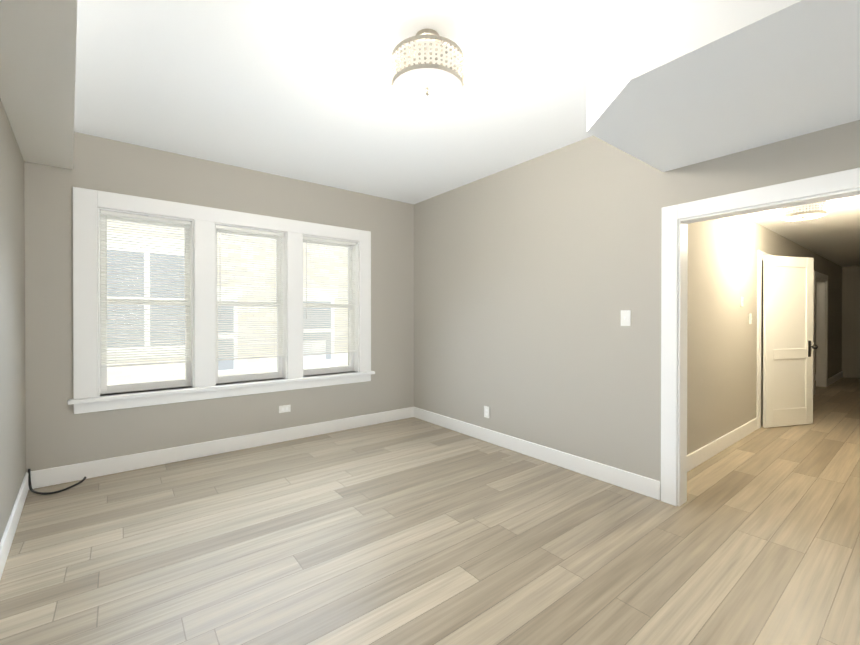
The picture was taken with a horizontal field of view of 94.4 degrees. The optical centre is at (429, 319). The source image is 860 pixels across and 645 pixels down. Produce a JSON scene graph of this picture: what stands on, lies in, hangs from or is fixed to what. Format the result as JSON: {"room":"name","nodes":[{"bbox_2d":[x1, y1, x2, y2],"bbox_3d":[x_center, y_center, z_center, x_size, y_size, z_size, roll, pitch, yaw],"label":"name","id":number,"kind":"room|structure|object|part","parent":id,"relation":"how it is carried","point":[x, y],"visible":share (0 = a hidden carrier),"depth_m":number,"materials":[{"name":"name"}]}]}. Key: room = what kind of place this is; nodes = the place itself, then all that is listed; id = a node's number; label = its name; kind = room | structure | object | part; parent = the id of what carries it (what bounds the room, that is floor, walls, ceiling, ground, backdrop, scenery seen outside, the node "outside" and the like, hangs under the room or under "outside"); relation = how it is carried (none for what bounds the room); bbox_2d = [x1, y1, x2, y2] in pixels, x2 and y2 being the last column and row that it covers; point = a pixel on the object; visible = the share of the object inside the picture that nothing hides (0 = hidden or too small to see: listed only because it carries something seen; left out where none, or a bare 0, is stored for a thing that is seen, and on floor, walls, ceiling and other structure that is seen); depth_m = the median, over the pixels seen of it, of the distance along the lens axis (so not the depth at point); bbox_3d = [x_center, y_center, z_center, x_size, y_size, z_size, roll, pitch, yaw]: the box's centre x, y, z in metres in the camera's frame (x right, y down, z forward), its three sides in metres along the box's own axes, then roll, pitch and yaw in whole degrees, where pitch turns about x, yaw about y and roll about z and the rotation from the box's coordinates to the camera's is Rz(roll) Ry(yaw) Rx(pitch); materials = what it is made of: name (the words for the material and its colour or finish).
{"room":"empty living room","nodes":[
{"label":"empty living room","id":0,"kind":"room"},
{"bbox_2d":[0,98,25,541],"bbox_3d":[-1.396,-0.089,0.886,0.300,2.700,5.154,0,0,-41],"label":"wall","id":1,"kind":"structure","parent":0,"point":[12,364],"depth_m":2.36,"materials":[{"name":"paint"}]},
{"bbox_2d":[0,463,79,578],"bbox_3d":[-1.337,1.195,1.065,0.287,0.130,4.930,0,0,-38],"label":"baseboard","id":2,"kind":"structure","parent":1,"relation":"attached to","point":[68,473],"depth_m":2.86,"materials":[{"name":"paint"}]},
{"bbox_2d":[0,0,76,169],"bbox_3d":[-1.204,-1.293,1.156,0.372,0.295,4.958,0,0,-41],"label":"soffit","id":3,"kind":"structure","parent":0,"point":[37,62],"depth_m":1.88,"materials":[{"name":"paint"}]},
{"bbox_2d":[24,132,413,471],"bbox_3d":[-1.671,-0.106,4.101,4.100,2.700,0.280,0,0,-38],"label":"wall","id":4,"kind":"structure","parent":0,"point":[59,432],"depth_m":3.49,"materials":[{"name":"paint"}]},
{"bbox_2d":[68,187,374,413],"bbox_3d":[-1.772,-0.150,3.931,2.664,1.752,0.265,0,0,-38],"label":"triple window","id":5,"kind":"structure","parent":4,"relation":"in","point":[199,302],"depth_m":3.62,"materials":[{"name":"paint"}]},
{"bbox_3d":[-1.744,0.626,3.899,2.664,0.032,0.175,0,0,-38],"label":"sill","id":6,"kind":"part","parent":5,"relation":"part of","materials":[{"name":"paint"}]},
{"bbox_3d":[-1.725,0.684,3.875,2.604,0.085,0.018,0,0,-38],"label":"apron trim","id":7,"kind":"part","parent":5,"relation":"part of","materials":[{"name":"paint"}]},
{"bbox_3d":[-1.820,-0.147,3.992,2.204,1.381,0.043,0,0,-38],"label":"glass","id":8,"kind":"part","parent":5,"relation":"part of","materials":[{"name":"clear glass"}]},
{"bbox_2d":[80,407,411,479],"bbox_3d":[-1.461,1.179,4.082,3.200,0.130,0.020,0,0,-38],"label":"baseboard","id":9,"kind":"structure","parent":4,"relation":"attached to","point":[102,467],"depth_m":3.73,"materials":[{"name":"paint"}]},
{"bbox_2d":[279,405,290,412],"bbox_3d":[-1.485,0.914,4.071,0.116,0.072,0.006,0,0,-38],"label":"outlet","id":10,"kind":"object","parent":4,"relation":"attached to","point":[284,407],"visible":1,"depth_m":4.07,"materials":[{"name":"white plastic"}]},
{"bbox_2d":[74,0,615,203],"bbox_3d":[-0.132,-1.506,2.054,3.820,0.120,5.430,0,0,-38],"label":"ceiling","id":11,"kind":"structure","parent":0,"point":[298,89],"depth_m":2.47,"materials":[{"name":"paint"}]},
{"bbox_2d":[391,29,463,108],"bbox_3d":[-0.013,-1.296,2.040,0.370,0.300,0.370,0,0,-38],"label":"light","id":12,"kind":"object","parent":11,"relation":"attached to","point":[428,34],"visible":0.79,"depth_m":1.90,"materials":[{"name":"beige metal"}]},
{"bbox_2d":[393,68,461,106],"bbox_3d":[-0.013,-1.188,2.041,0.354,0.006,0.354,0,0,-38],"label":"diffuser","id":13,"kind":"object","parent":12,"relation":"attached to","point":[410,85],"visible":0.96,"depth_m":2.02,"materials":[{"name":"white glass"}]},
{"bbox_2d":[390,38,464,86],"bbox_3d":[-0.013,-1.253,2.040,0.379,0.124,0.379,0,0,-38],"label":"bead","id":14,"kind":"object","parent":12,"relation":"attached to","point":[461,72],"visible":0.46,"depth_m":1.89,"materials":[{"name":"clear glass"}]},
{"bbox_3d":[-0.013,-1.253,2.040,0.326,0.121,0.326,0,0,-38],"label":"lamp shade","id":15,"kind":"part","parent":12,"relation":"part of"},
{"bbox_2d":[0,377,859,644],"bbox_3d":[3.421,1.289,4.965,13.185,0.100,5.830,0,0,-38],"label":"floor","id":16,"kind":"structure","parent":0,"point":[412,531],"depth_m":2.17,"materials":[{"name":"brown wood"}]},
{"bbox_2d":[28,469,85,494],"bbox_3d":[-2.755,1.172,2.939,0.330,0.155,0.216,0,0,-38],"label":"cord","id":17,"kind":"object","parent":16,"relation":"on","point":[42,493],"visible":0.94,"depth_m":2.90,"materials":[{"name":"black plastic"}]},
{"bbox_2d":[414,120,859,499],"bbox_3d":[1.358,-0.102,3.159,0.120,2.700,4.930,0,0,-38],"label":"wall","id":18,"kind":"structure","parent":0,"point":[534,277],"depth_m":3.34,"materials":[{"name":"paint"}]},
{"bbox_2d":[484,406,489,417],"bbox_3d":[0.579,0.944,4.061,0.006,0.116,0.072,0,0,-38],"label":"outlet","id":19,"kind":"object","parent":18,"relation":"attached to","point":[488,412],"visible":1,"depth_m":4.05,"materials":[{"name":"white plastic"}]},
{"bbox_2d":[412,407,659,499],"bbox_3d":[0.703,1.180,3.896,0.016,0.130,2.893,0,0,-38],"label":"baseboard","id":20,"kind":"structure","parent":18,"relation":"attached to","point":[643,485],"depth_m":3.41,"materials":[{"name":"paint"}]},
{"bbox_2d":[621,310,630,325],"bbox_3d":[1.446,-0.010,2.943,0.006,0.116,0.072,0,0,-38],"label":"switch plate","id":21,"kind":"object","parent":18,"relation":"attached to","point":[627,314],"visible":1,"depth_m":2.94,"materials":[{"name":"white plastic"}]},
{"bbox_2d":[661,168,859,505],"bbox_3d":[1.974,0.243,2.370,0.160,2.019,1.053,0,0,-38],"label":"door frame","id":22,"kind":"structure","parent":18,"relation":"attached to","point":[816,185],"depth_m":2.67,"materials":[{"name":"paint"}]},
{"bbox_2d":[587,0,859,171],"bbox_3d":[1.721,-1.225,1.569,1.255,0.436,1.985,0,0,-38],"label":"ceiling","id":23,"kind":"structure","parent":0,"point":[673,84],"depth_m":1.71,"materials":[{"name":"paint"}]},
{"bbox_2d":[687,215,841,454],"bbox_3d":[5.134,0.070,5.704,8.965,2.330,0.120,0,0,-38],"label":"wall","id":24,"kind":"structure","parent":0,"point":[722,349],"depth_m":3.90,"materials":[{"name":"paint"}]},
{"bbox_2d":[687,418,757,471],"bbox_3d":[2.679,1.181,3.710,2.613,0.130,0.016,0,0,-38],"label":"baseboard","id":25,"kind":"structure","parent":24,"relation":"attached to","point":[699,456],"depth_m":3.72,"materials":[{"name":"paint"}]},
{"bbox_2d":[749,313,751,323],"bbox_3d":[3.505,-0.008,4.349,0.072,0.116,0.014,0,0,-38],"label":"hall light switch","id":26,"kind":"object","parent":24,"relation":"attached to","point":[750,318],"visible":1,"depth_m":4.34,"materials":[{"name":"white plastic"}]},
{"bbox_2d":[756,250,772,428],"bbox_3d":[4.098,0.227,4.809,0.980,2.025,0.020,0,0,-38],"label":"door frame","id":27,"kind":"structure","parent":24,"relation":"attached to","point":[760,254],"depth_m":4.51,"materials":[{"name":"paint"}]},
{"bbox_2d":[763,255,817,427],"bbox_3d":[4.175,0.253,4.634,0.740,1.964,0.197,0,0,-15],"label":"hall door","id":28,"kind":"structure","parent":24,"relation":"in","point":[788,298],"depth_m":4.62,"materials":[{"name":"paint"}]},
{"bbox_3d":[4.470,0.345,4.711,0.051,0.190,0.197,0,0,-15],"label":"handle","id":29,"kind":"part","parent":28,"relation":"part of","materials":[{"name":"black plastic"}]},
{"bbox_2d":[813,271,827,394],"bbox_3d":[6.716,0.216,6.925,1.270,2.025,0.140,0,0,-38],"label":"door frame","id":30,"kind":"structure","parent":24,"relation":"attached to","point":[820,313],"depth_m":7.22,"materials":[{"name":"paint"}]},
{"bbox_2d":[828,371,842,385],"bbox_3d":[7.981,1.159,7.843,1.850,0.130,0.016,0,0,-38],"label":"baseboard","id":31,"kind":"structure","parent":24,"relation":"attached to","point":[839,375],"depth_m":7.82,"materials":[{"name":"paint"}]},
{"bbox_2d":[742,196,859,266],"bbox_3d":[4.635,-1.159,6.500,9.165,0.120,4.700,0,0,-38],"label":"ceiling","id":32,"kind":"structure","parent":0,"point":[833,234],"depth_m":4.82,"materials":[{"name":"paint"}]},
{"bbox_2d":[781,201,826,220],"bbox_3d":[3.445,-0.999,3.672,0.313,0.170,0.313,0,0,-38],"label":"light","id":33,"kind":"object","parent":32,"relation":"attached to","point":[805,211],"visible":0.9,"depth_m":3.61,"materials":[{"name":"white glass"}]},
{"bbox_3d":[3.445,-0.999,3.672,0.260,0.076,0.260,0,0,-38],"label":"lamp shade","id":34,"kind":"part","parent":33,"relation":"part of","materials":[{"name":"white glass"}]},
{"bbox_2d":[783,213,824,219],"bbox_3d":[3.445,-0.956,3.672,0.288,0.006,0.288,0,0,-38],"label":"diffuser","id":35,"kind":"object","parent":33,"relation":"attached to","point":[789,216],"depth_m":3.67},
{"bbox_2d":[842,266,859,378],"bbox_3d":[9.107,0.058,7.996,0.120,2.330,1.390,0,0,-38],"label":"wall","id":36,"kind":"structure","parent":0,"point":[850,321],"depth_m":8.30,"materials":[{"name":"paint"}]},
{"label":"outside","id":37,"kind":"structure","parent":0,"visible":0},
{"bbox_2d":[107,220,347,384],"bbox_3d":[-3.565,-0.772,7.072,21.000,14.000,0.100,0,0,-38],"label":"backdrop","id":38,"kind":"structure","parent":37,"point":[167,371],"depth_m":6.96,"materials":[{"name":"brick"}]}
]}

